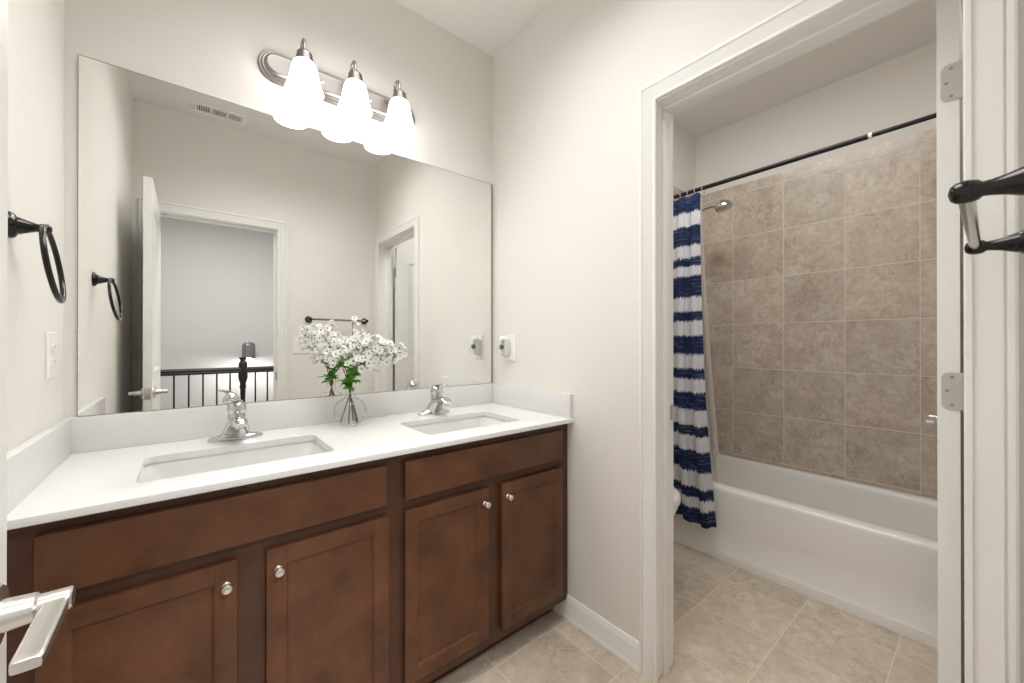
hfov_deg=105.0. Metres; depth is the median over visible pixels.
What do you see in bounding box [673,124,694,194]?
wall
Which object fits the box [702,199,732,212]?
shower
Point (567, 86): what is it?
wall
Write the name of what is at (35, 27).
wall
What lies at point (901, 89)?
wall
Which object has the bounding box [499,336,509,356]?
air freshener
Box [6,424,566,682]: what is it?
vanity cabinet
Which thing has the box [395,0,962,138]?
ceiling
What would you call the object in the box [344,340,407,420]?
branch
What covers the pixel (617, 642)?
baseboard
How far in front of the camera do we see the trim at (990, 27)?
0.82 m
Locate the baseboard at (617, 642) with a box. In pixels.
[553,594,638,672]
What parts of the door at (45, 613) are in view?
lever handle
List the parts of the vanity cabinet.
cabinet door, drawer, knob, knob, cabinet door, cabinet door, drawer, knob, knob, cabinet door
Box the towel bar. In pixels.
[948,166,1023,254]
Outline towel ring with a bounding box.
[8,211,65,303]
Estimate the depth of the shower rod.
1.84 m
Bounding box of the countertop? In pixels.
[7,383,573,529]
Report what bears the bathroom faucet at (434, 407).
on the countertop
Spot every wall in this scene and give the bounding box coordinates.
[7,0,64,451]
[63,0,493,417]
[494,0,1023,682]
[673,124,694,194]
[673,186,690,200]
[695,42,936,194]
[702,128,936,498]
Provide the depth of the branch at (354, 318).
1.51 m
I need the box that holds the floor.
[434,541,937,682]
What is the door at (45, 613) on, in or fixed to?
in the wall
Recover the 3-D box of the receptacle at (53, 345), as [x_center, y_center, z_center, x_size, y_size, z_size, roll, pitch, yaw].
[-1.205,0.016,1.035,0.003,0.025,0.033,0,0,-39]
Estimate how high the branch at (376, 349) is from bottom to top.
0.347 m
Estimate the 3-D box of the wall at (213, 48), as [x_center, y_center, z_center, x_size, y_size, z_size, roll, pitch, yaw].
[-0.077,-0.172,2.211,3.450,2.738,0.100,0,0,-39]
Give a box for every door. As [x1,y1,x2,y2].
[0,0,75,682]
[926,0,964,682]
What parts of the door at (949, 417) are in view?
lever handle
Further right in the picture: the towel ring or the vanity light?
the vanity light
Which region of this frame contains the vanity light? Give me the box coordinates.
[258,38,414,134]
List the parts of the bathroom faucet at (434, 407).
plate, spout, lever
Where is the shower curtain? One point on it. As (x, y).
(692, 473)
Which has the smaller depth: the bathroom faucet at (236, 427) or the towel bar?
the towel bar
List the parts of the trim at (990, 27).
strike plate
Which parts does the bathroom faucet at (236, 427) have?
plate, lever, spout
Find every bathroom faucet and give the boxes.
[207,399,262,442]
[418,384,451,415]
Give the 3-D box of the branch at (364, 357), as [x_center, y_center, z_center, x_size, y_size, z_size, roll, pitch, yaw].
[-0.584,0.142,1.522,0.130,0.343,0.132,0,0,9]
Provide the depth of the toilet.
1.91 m
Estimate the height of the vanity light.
0.208 m
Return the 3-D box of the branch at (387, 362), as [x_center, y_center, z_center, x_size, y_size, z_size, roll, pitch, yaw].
[-0.577,0.150,1.601,0.228,0.328,0.129,0,0,-39]
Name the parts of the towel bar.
post, post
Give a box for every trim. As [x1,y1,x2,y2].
[639,0,1019,682]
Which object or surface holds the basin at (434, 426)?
in the countertop
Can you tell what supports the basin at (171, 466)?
in the countertop
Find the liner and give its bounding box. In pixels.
[700,194,720,481]
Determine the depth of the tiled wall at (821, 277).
2.34 m
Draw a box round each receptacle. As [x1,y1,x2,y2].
[51,343,55,352]
[51,358,55,366]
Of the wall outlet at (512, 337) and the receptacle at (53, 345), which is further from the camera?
the wall outlet at (512, 337)
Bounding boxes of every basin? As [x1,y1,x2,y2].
[138,441,328,482]
[407,416,509,434]
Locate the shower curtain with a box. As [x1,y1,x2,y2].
[673,192,716,528]
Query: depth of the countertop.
1.23 m
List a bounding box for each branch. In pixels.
[310,322,357,421]
[324,336,360,420]
[340,315,365,422]
[341,334,379,423]
[344,338,397,392]
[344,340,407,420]
[347,333,394,422]
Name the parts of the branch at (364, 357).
stem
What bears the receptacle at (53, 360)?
attached to the wall outlet at (51, 337)
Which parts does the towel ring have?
post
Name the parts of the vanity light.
arm, lamp shade, bulb, arm, lamp shade, bulb, arm, bulb, lamp shade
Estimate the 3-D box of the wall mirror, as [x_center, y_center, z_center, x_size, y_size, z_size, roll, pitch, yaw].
[-0.692,-0.311,1.638,1.518,1.068,0.008,0,0,-39]
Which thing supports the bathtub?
on the floor
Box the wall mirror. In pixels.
[77,54,492,416]
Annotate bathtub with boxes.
[673,453,937,649]
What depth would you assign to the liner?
2.27 m
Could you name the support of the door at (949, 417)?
in the wall at (567, 86)
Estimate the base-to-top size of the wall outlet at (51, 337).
0.122 m
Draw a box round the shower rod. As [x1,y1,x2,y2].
[673,113,936,198]
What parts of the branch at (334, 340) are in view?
stem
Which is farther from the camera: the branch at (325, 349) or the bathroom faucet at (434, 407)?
the bathroom faucet at (434, 407)
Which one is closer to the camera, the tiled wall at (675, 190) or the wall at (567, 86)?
the wall at (567, 86)
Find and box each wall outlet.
[46,332,56,379]
[506,334,515,360]
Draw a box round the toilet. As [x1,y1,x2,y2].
[673,487,680,516]
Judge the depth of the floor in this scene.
1.54 m
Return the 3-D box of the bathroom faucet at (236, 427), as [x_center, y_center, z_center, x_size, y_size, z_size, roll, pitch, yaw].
[-0.896,0.256,1.284,0.156,0.141,0.157,0,0,-39]
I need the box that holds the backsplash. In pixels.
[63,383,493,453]
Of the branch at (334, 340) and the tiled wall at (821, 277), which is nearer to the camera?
the branch at (334, 340)

